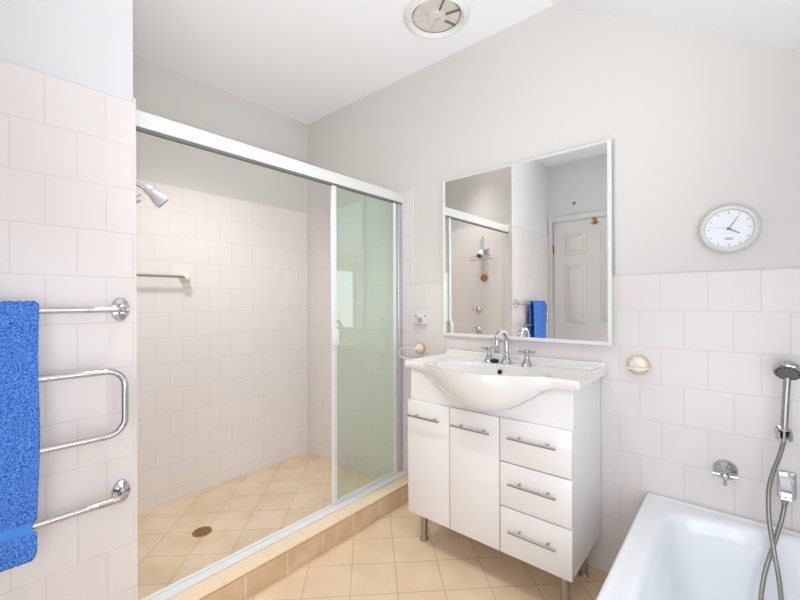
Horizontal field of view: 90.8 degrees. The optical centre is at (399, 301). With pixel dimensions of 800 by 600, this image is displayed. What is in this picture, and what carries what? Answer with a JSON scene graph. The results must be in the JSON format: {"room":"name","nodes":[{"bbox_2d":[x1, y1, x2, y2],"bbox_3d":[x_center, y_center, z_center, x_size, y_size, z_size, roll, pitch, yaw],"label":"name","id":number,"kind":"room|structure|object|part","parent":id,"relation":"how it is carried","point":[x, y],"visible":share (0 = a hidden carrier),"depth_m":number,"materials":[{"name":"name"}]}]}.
{"room":"bathroom","nodes":[
{"label":"bathroom","id":0,"kind":"room"},
{"bbox_2d":[0,0,137,599],"bbox_3d":[-1.259,-0.132,1.032,0.120,2.637,0.950,0,0,41],"label":"wall","id":1,"kind":"structure","parent":0,"point":[68,108],"depth_m":1.23,"materials":[{"name":"white tile"}]},
{"bbox_2d":[33,298,129,529],"bbox_3d":[-1.087,0.328,1.082,0.073,0.684,0.608,0,0,41],"label":"towel rail","id":2,"kind":"object","parent":1,"relation":"attached to","point":[119,309],"visible":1,"depth_m":1.21,"materials":[{"name":"silver metal"}]},
{"bbox_2d":[0,301,39,571],"bbox_3d":[-1.112,0.354,1.008,0.078,0.717,0.282,0,0,41],"label":"bath towel","id":3,"kind":"object","parent":2,"relation":"hanging from","point":[19,320],"visible":1,"depth_m":1.06,"materials":[{"name":"blue fabric"}]},
{"bbox_2d":[133,54,308,511],"bbox_3d":[-1.244,-0.130,2.602,0.120,2.637,1.464,0,0,41],"label":"wall","id":4,"kind":"structure","parent":0,"point":[222,352],"depth_m":2.56,"materials":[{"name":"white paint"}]},
{"bbox_2d":[137,272,191,281],"bbox_3d":[-1.450,-0.149,2.217,0.070,0.060,0.529,0,0,41],"label":"shower towel bar","id":5,"kind":"object","parent":4,"relation":"attached to","point":[184,277],"visible":0.59,"depth_m":2.33,"materials":[{"name":"silver metal"}]},
{"bbox_2d":[137,452,608,599],"bbox_3d":[-0.340,1.233,1.206,3.302,0.100,2.407,0,0,41],"label":"floor","id":6,"kind":"structure","parent":0,"point":[387,559],"depth_m":1.87,"materials":[{"name":"beige tile"}]},
{"bbox_2d":[192,526,211,536],"bbox_3d":[-1.020,1.184,2.033,0.094,0.006,0.094,0,0,41],"label":"floor drain","id":7,"kind":"object","parent":6,"relation":"on","point":[205,530],"visible":1,"depth_m":2.03,"materials":[{"name":"brown metal"}]},
{"bbox_2d":[167,474,407,599],"bbox_3d":[-0.418,1.128,1.895,0.138,0.113,1.450,0,0,41],"label":"shower curb","id":8,"kind":"object","parent":6,"relation":"on","point":[244,579],"depth_m":1.76,"materials":[{"name":"beige tile"}]},
{"bbox_2d":[136,109,406,599],"bbox_3d":[-0.457,0.198,1.926,0.074,1.747,1.448,0,0,41],"label":"shower door frame","id":9,"kind":"structure","parent":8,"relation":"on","point":[146,123],"depth_m":2.05,"materials":[{"name":"white metal"}]},
{"bbox_3d":[-0.469,-0.647,1.934,0.032,0.058,1.448,0,0,41],"label":"header rail","id":10,"kind":"part","parent":9,"relation":"part of","materials":[{"name":"white metal"}]},
{"bbox_3d":[-0.336,0.187,2.058,0.014,0.085,0.036,0,0,41],"label":"pull handle","id":11,"kind":"part","parent":9,"relation":"part of","materials":[{"name":"white plastic"}]},
{"bbox_3d":[-0.190,0.223,2.249,0.016,1.665,0.508,0,0,41],"label":"sliding panel","id":12,"kind":"part","parent":9,"relation":"part of","materials":[{"name":"glass"}]},
{"bbox_2d":[407,368,600,599],"bbox_3d":[0.449,0.751,1.816,0.768,0.859,0.435,0,0,41],"label":"vanity cabinet","id":13,"kind":"object","parent":6,"relation":"on","point":[523,481],"visible":0.92,"depth_m":1.60,"materials":[{"name":"white paint"}]},
{"bbox_3d":[0.113,0.542,1.841,0.178,0.010,0.037,0,0,41],"label":"bar handle","id":14,"kind":"part","parent":13,"relation":"part of","materials":[{"name":"silver metal"}]},
{"bbox_3d":[0.121,1.101,1.968,0.056,0.163,0.056,0,0,41],"label":"leg","id":15,"kind":"part","parent":13,"relation":"part of","materials":[{"name":"silver metal"}]},
{"bbox_3d":[0.137,0.749,1.860,0.238,0.545,0.021,0,0,41],"label":"door","id":16,"kind":"part","parent":13,"relation":"part of","materials":[{"name":"white paint"}]},
{"bbox_3d":[0.301,0.541,1.680,0.183,0.010,0.037,0,0,41],"label":"bar handle","id":17,"kind":"part","parent":13,"relation":"part of","materials":[{"name":"silver metal"}]},
{"bbox_3d":[0.322,0.748,1.701,0.240,0.545,0.021,0,0,41],"label":"door","id":18,"kind":"part","parent":13,"relation":"part of","materials":[{"name":"white paint"}]},
{"bbox_2d":[405,349,606,410],"bbox_3d":[0.422,0.361,1.790,0.825,0.189,0.508,0,0,41],"label":"basin","id":19,"kind":"object","parent":13,"relation":"in","point":[464,376],"visible":0.97,"depth_m":1.65,"materials":[{"name":"white ceramic"}]},
{"bbox_2d":[481,346,493,361],"bbox_3d":[0.450,0.263,1.991,0.065,0.077,0.065,0,0,-11],"label":"tap","id":20,"kind":"object","parent":19,"relation":"on","point":[488,357],"visible":0.94,"depth_m":1.98,"materials":[{"name":"silver metal"}]},
{"bbox_3d":[0.450,0.234,1.991,0.065,0.019,0.065,0,0,-11],"label":"cross handle","id":21,"kind":"part","parent":20,"relation":"part of","materials":[{"name":"silver metal"}]},
{"bbox_2d":[490,358,498,362],"bbox_3d":[0.470,0.291,1.964,0.044,0.019,0.044,0,0,41],"label":"plug","id":22,"kind":"object","parent":19,"relation":"on","point":[494,360],"visible":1,"depth_m":1.95,"materials":[{"name":"black rubber"}]},
{"bbox_2d":[494,329,512,363],"bbox_3d":[0.491,0.216,1.892,0.058,0.170,0.144,0,0,41],"label":"faucet","id":23,"kind":"object","parent":19,"relation":"on","point":[506,359],"visible":1,"depth_m":1.90,"materials":[{"name":"silver metal"}]},
{"bbox_2d":[518,349,535,366],"bbox_3d":[0.593,0.262,1.848,0.065,0.077,0.065,0,0,-11],"label":"tap","id":24,"kind":"object","parent":19,"relation":"on","point":[526,362],"visible":1,"depth_m":1.83,"materials":[{"name":"silver metal"}]},
{"bbox_3d":[0.593,0.233,1.848,0.065,0.019,0.065,0,0,-11],"label":"cross handle","id":25,"kind":"part","parent":24,"relation":"part of","materials":[{"name":"silver metal"}]},
{"bbox_3d":[0.504,0.908,1.506,0.186,0.010,0.037,0,0,41],"label":"bar handle","id":26,"kind":"part","parent":13,"relation":"part of","materials":[{"name":"silver metal"}]},
{"bbox_3d":[0.504,0.720,1.506,0.186,0.010,0.037,0,0,41],"label":"bar handle","id":27,"kind":"part","parent":13,"relation":"part of","materials":[{"name":"silver metal"}]},
{"bbox_3d":[0.503,0.538,1.506,0.186,0.010,0.037,0,0,41],"label":"bar handle","id":28,"kind":"part","parent":13,"relation":"part of","materials":[{"name":"silver metal"}]},
{"bbox_3d":[0.522,0.560,1.528,0.281,0.172,0.021,0,0,41],"label":"drawer","id":29,"kind":"part","parent":13,"relation":"part of","materials":[{"name":"white paint"}]},
{"bbox_3d":[0.523,0.926,1.528,0.281,0.187,0.021,0,0,41],"label":"drawer","id":30,"kind":"part","parent":13,"relation":"part of","materials":[{"name":"white paint"}]},
{"bbox_3d":[0.523,0.739,1.528,0.281,0.176,0.021,0,0,41],"label":"drawer","id":31,"kind":"part","parent":13,"relation":"part of","materials":[{"name":"white paint"}]},
{"bbox_3d":[0.634,1.098,1.518,0.056,0.163,0.056,0,0,41],"label":"leg","id":32,"kind":"part","parent":13,"relation":"part of","materials":[{"name":"silver metal"}]},
{"bbox_3d":[0.793,1.098,1.707,0.056,0.163,0.056,0,0,41],"label":"leg","id":33,"kind":"part","parent":13,"relation":"part of","materials":[{"name":"silver metal"}]},
{"bbox_2d":[596,492,799,599],"bbox_3d":[0.783,0.975,0.761,0.769,0.397,1.597,0,0,41],"label":"bathtub","id":34,"kind":"object","parent":6,"relation":"on","point":[672,549],"visible":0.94,"depth_m":1.36,"materials":[{"name":"white ceramic"}]},
{"bbox_2d":[133,0,799,124],"bbox_3d":[-0.310,-1.008,1.254,3.302,0.952,2.287,0,0,41],"label":"ceiling","id":35,"kind":"structure","parent":0,"point":[303,61],"depth_m":2.05,"materials":[{"name":"white paint"}]},
{"bbox_2d":[403,0,470,38],"bbox_3d":[0.179,-1.393,1.935,0.330,0.024,0.330,0,0,41],"label":"exhaust fan","id":36,"kind":"object","parent":35,"relation":"attached to","point":[427,19],"visible":1,"depth_m":1.93,"materials":[{"name":"white plastic"}]},
{"bbox_2d":[308,5,799,572],"bbox_3d":[0.476,-0.138,2.163,3.302,2.637,0.127,0,0,41],"label":"wall","id":37,"kind":"structure","parent":0,"point":[699,123],"depth_m":1.67,"materials":[{"name":"white paint"}]},
{"bbox_2d":[399,342,425,359],"bbox_3d":[0.071,0.297,2.388,0.167,0.107,0.062,0,0,41],"label":"toilet roll holder","id":38,"kind":"object","parent":37,"relation":"attached to","point":[420,348],"visible":0.99,"depth_m":2.35,"materials":[{"name":"beige ceramic"}]},
{"bbox_2d":[415,314,426,324],"bbox_3d":[0.117,0.106,2.370,0.094,0.060,0.028,0,0,41],"label":"plate","id":39,"kind":"object","parent":37,"relation":"attached to","point":[420,319],"visible":1,"depth_m":2.37,"materials":[{"name":"white plastic"}]},
{"bbox_2d":[442,139,615,345],"bbox_3d":[0.581,-0.253,1.973,0.884,0.886,0.035,0,0,41],"label":"wall mirror","id":40,"kind":"object","parent":37,"relation":"attached to","point":[527,244],"visible":1,"depth_m":1.90,"materials":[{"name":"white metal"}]},
{"bbox_2d":[626,355,650,374],"bbox_3d":[0.971,0.261,1.613,0.088,0.080,0.064,0,0,41],"label":"soap dish","id":41,"kind":"object","parent":37,"relation":"attached to","point":[637,364],"visible":1,"depth_m":1.61,"materials":[{"name":"beige ceramic"}]},
{"bbox_3d":[0.968,0.272,1.608,0.088,0.007,0.052,0,0,41],"label":"dish","id":42,"kind":"part","parent":41,"relation":"part of","materials":[{"name":"white ceramic"}]},
{"bbox_2d":[712,459,738,485],"bbox_3d":[1.175,0.620,1.425,0.074,0.074,0.084,0,0,41],"label":"tap","id":43,"kind":"object","parent":37,"relation":"attached to","point":[726,470],"visible":1,"depth_m":1.43,"materials":[{"name":"silver metal"}]},
{"bbox_2d":[698,204,761,252],"bbox_3d":[1.203,-0.267,1.443,0.178,0.178,0.032,0,0,41],"label":"wall clock","id":44,"kind":"object","parent":37,"relation":"attached to","point":[731,228],"visible":1,"depth_m":1.44,"materials":[{"name":"white plastic"}]},
{"bbox_2d":[774,425,792,441],"bbox_3d":[1.292,0.447,1.328,0.044,0.044,0.079,0,0,41],"label":"holder","id":45,"kind":"object","parent":37,"relation":"attached to","point":[777,432],"visible":0.73,"depth_m":1.31,"materials":[{"name":"silver metal"}]},
{"bbox_2d":[758,361,799,599],"bbox_3d":[1.232,0.628,1.291,0.168,0.868,0.088,0,0,-19],"label":"shower","id":46,"kind":"object","parent":45,"relation":"attached to","point":[788,371],"visible":1,"depth_m":1.30,"materials":[{"name":"silver metal"}]},
{"bbox_3d":[1.286,0.326,1.311,0.032,0.199,0.028,0,0,41],"label":"handle","id":47,"kind":"part","parent":46,"relation":"part of","materials":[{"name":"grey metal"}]},
{"bbox_3d":[1.308,0.447,1.347,0.044,0.044,0.028,0,0,41],"label":"wall plate","id":48,"kind":"part","parent":45,"relation":"part of","materials":[{"name":"silver metal"}]},
{"bbox_2d":[777,470,795,504],"bbox_3d":[1.308,0.628,1.333,0.048,0.098,0.052,0,0,41],"label":"outlet","id":49,"kind":"object","parent":37,"relation":"attached to","point":[786,480],"visible":0.98,"depth_m":1.33,"materials":[{"name":"silver metal"}]},
{"bbox_3d":[-1.375,-0.130,1.674,1.132,2.637,0.127,0,0,41],"label":"wall","id":50,"kind":"structure","parent":0,"visible":0},
{"bbox_2d":[136,182,167,207],"bbox_3d":[-1.030,-0.441,1.579,0.058,0.106,0.182,0,0,43],"label":"rose","id":51,"kind":"object","parent":50,"relation":"attached to","point":[158,199],"visible":0.62,"depth_m":1.60,"materials":[{"name":"silver metal"}]},
{"bbox_3d":[-1.058,-0.464,1.556,0.016,0.035,0.110,0,0,41],"label":"arm","id":52,"kind":"part","parent":51,"relation":"part of","materials":[{"name":"silver metal"}]}
]}

